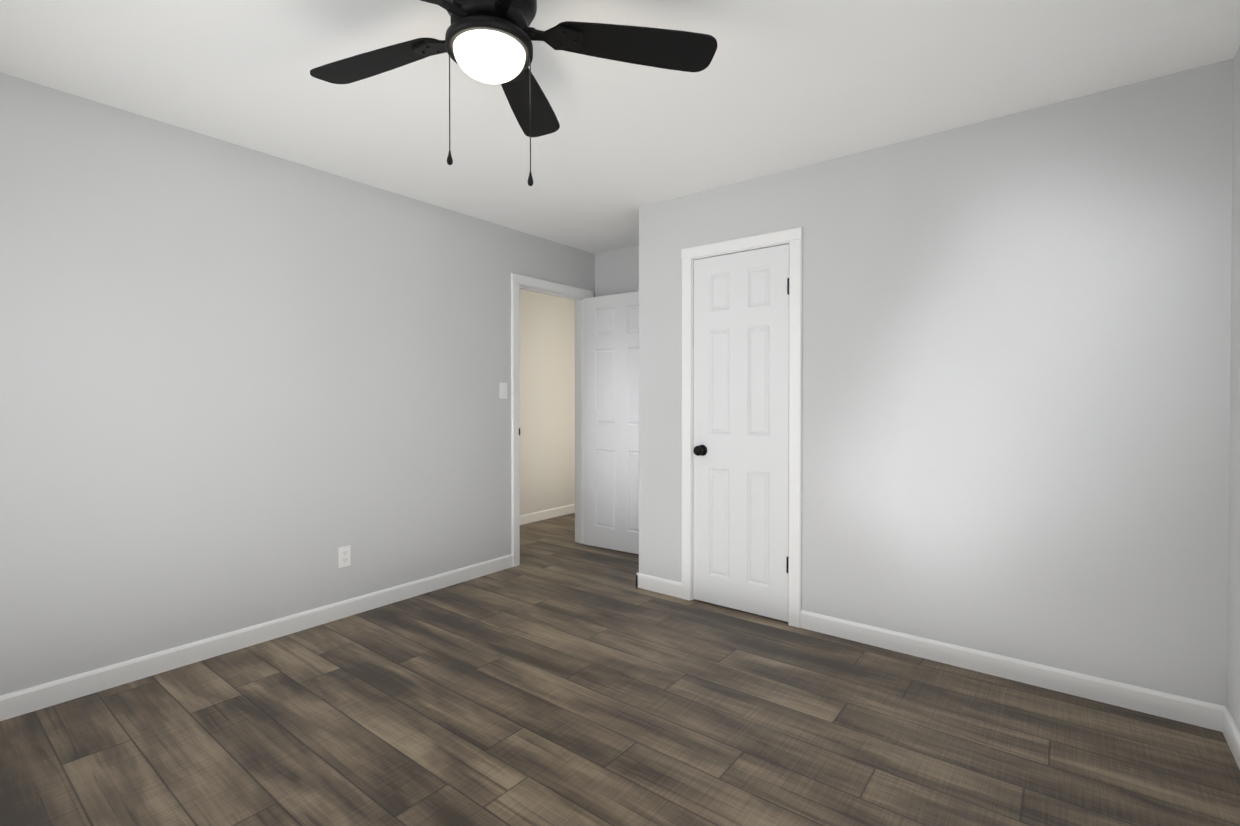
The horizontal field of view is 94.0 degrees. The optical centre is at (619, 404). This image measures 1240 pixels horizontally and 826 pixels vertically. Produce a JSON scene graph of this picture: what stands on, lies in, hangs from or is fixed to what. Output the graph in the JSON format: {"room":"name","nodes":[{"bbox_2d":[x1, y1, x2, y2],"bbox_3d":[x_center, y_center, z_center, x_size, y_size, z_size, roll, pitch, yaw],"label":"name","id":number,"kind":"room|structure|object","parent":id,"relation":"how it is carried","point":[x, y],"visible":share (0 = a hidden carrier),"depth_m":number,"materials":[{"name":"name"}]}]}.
{"room":"empty bedroom","nodes":[
{"label":"empty bedroom","id":0,"kind":"room"},
{"bbox_2d":[0,72,594,695],"bbox_3d":[-1.210,-0.045,3.724,0.120,2.440,5.720,0,1,38],"label":"wall","id":1,"kind":"structure","parent":0,"point":[240,386],"depth_m":2.74,"materials":[{"name":"grey paint"}]},
{"bbox_2d":[0,554,512,720],"bbox_3d":[-1.800,1.137,2.868,0.013,0.092,3.326,0,1,38],"label":"baseboard","id":2,"kind":"structure","parent":1,"relation":"attached to","point":[17,703],"depth_m":2.73,"materials":[{"name":"white wood"}]},
{"bbox_2d":[338,545,350,567],"bbox_3d":[-1.530,0.844,3.216,0.008,0.115,0.070,0,1,38],"label":"electrical outlet","id":3,"kind":"object","parent":1,"relation":"attached to","point":[344,556],"visible":1,"depth_m":3.21,"materials":[{"name":"white plastic"}]},
{"bbox_2d":[500,382,507,398],"bbox_3d":[-0.826,-0.102,4.111,0.010,0.115,0.070,0,1,38],"label":"light switch","id":4,"kind":"object","parent":1,"relation":"attached to","point":[503,390],"visible":1,"depth_m":4.11,"materials":[{"name":"white plastic"}]},
{"bbox_2d":[511,273,592,566],"bbox_3d":[-0.558,0.106,4.563,0.156,2.121,0.892,0,1,38],"label":"door frame","id":5,"kind":"structure","parent":1,"relation":"attached to","point":[517,280],"depth_m":4.44,"materials":[{"name":"white wood"}]},
{"bbox_2d":[584,291,638,553],"bbox_3d":[0.012,0.140,4.593,0.760,2.037,0.173,0,1,35],"label":"entry door","id":6,"kind":"structure","parent":5,"relation":"attached to","point":[611,421],"depth_m":4.63,"materials":[{"name":"white wood"}]},
{"bbox_2d":[519,289,574,514],"bbox_3d":[-1.226,-0.061,5.332,0.120,2.440,3.200,0,1,38],"label":"wall","id":7,"kind":"structure","parent":0,"point":[547,399],"depth_m":5.85,"materials":[{"name":"paint"}]},
{"bbox_2d":[520,504,574,524],"bbox_3d":[-1.173,1.113,5.303,0.013,0.092,3.200,0,1,38],"label":"baseboard","id":8,"kind":"structure","parent":7,"relation":"attached to","point":[568,509],"depth_m":5.85,"materials":[{"name":"white wood"}]},
{"bbox_2d":[595,245,638,296],"bbox_3d":[1.260,-0.046,3.838,3.640,2.440,0.120,0,1,38],"label":"wall","id":9,"kind":"structure","parent":0,"point":[616,271],"depth_m":4.75,"materials":[{"name":"grey paint"}]},
{"bbox_2d":[0,513,1239,825],"bbox_3d":[-0.084,1.212,2.936,4.880,0.060,5.840,0,1,38],"label":"floor","id":10,"kind":"structure","parent":0,"point":[558,675],"depth_m":2.10,"materials":[{"name":"wood"}]},
{"bbox_2d":[0,0,1239,253],"bbox_3d":[-0.084,-1.307,2.912,4.880,0.100,5.840,0,1,38],"label":"ceiling","id":11,"kind":"structure","parent":0,"point":[776,86],"depth_m":2.24,"materials":[{"name":"paint"}]},
{"bbox_2d":[310,0,716,185],"bbox_3d":[-0.397,-0.927,1.587,1.272,0.634,1.240,0,1,38],"label":"ceiling fan","id":12,"kind":"object","parent":11,"relation":"hanging from","point":[488,41],"visible":1,"depth_m":1.66,"materials":[{"name":"black metal"}]},
{"bbox_2d":[639,58,1233,706],"bbox_3d":[1.203,-0.038,2.955,2.646,2.440,0.120,0,1,38],"label":"wall","id":13,"kind":"structure","parent":0,"point":[1017,384],"depth_m":2.49,"materials":[{"name":"grey paint"}]},
{"bbox_2d":[636,572,680,597],"bbox_3d":[0.253,1.130,3.620,0.312,0.092,0.013,0,1,38],"label":"baseboard","id":14,"kind":"structure","parent":13,"relation":"attached to","point":[648,582],"depth_m":3.62,"materials":[{"name":"white wood"}]},
{"bbox_2d":[693,244,788,621],"bbox_3d":[0.670,0.153,3.279,0.608,2.037,0.104,0,1,38],"label":"closet door","id":15,"kind":"structure","parent":13,"relation":"in","point":[741,442],"depth_m":3.28,"materials":[{"name":"white wood"}]},
{"bbox_2d":[681,227,802,627],"bbox_3d":[0.709,0.143,3.340,0.638,2.070,0.120,0,1,38],"label":"door frame","id":16,"kind":"structure","parent":13,"relation":"attached to","point":[762,247],"depth_m":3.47,"materials":[{"name":"white wood"}]},
{"bbox_2d":[800,610,1215,729],"bbox_3d":[1.575,1.140,2.592,1.559,0.092,0.013,0,1,38],"label":"baseboard","id":17,"kind":"structure","parent":13,"relation":"attached to","point":[1120,694],"depth_m":2.46,"materials":[{"name":"white wood"}]},
{"bbox_2d":[1227,46,1239,730],"bbox_3d":[1.429,-0.018,0.992,0.120,2.440,4.407,0,1,38],"label":"wall","id":18,"kind":"structure","parent":0,"point":[1233,678],"depth_m":2.03,"materials":[{"name":"grey paint"}]},
{"bbox_2d":[1216,704,1239,769],"bbox_3d":[1.123,1.158,0.720,0.013,0.092,3.524,0,1,38],"label":"baseboard","id":19,"kind":"structure","parent":18,"relation":"attached to","point":[1225,723],"depth_m":2.02,"materials":[{"name":"white wood"}]}
]}

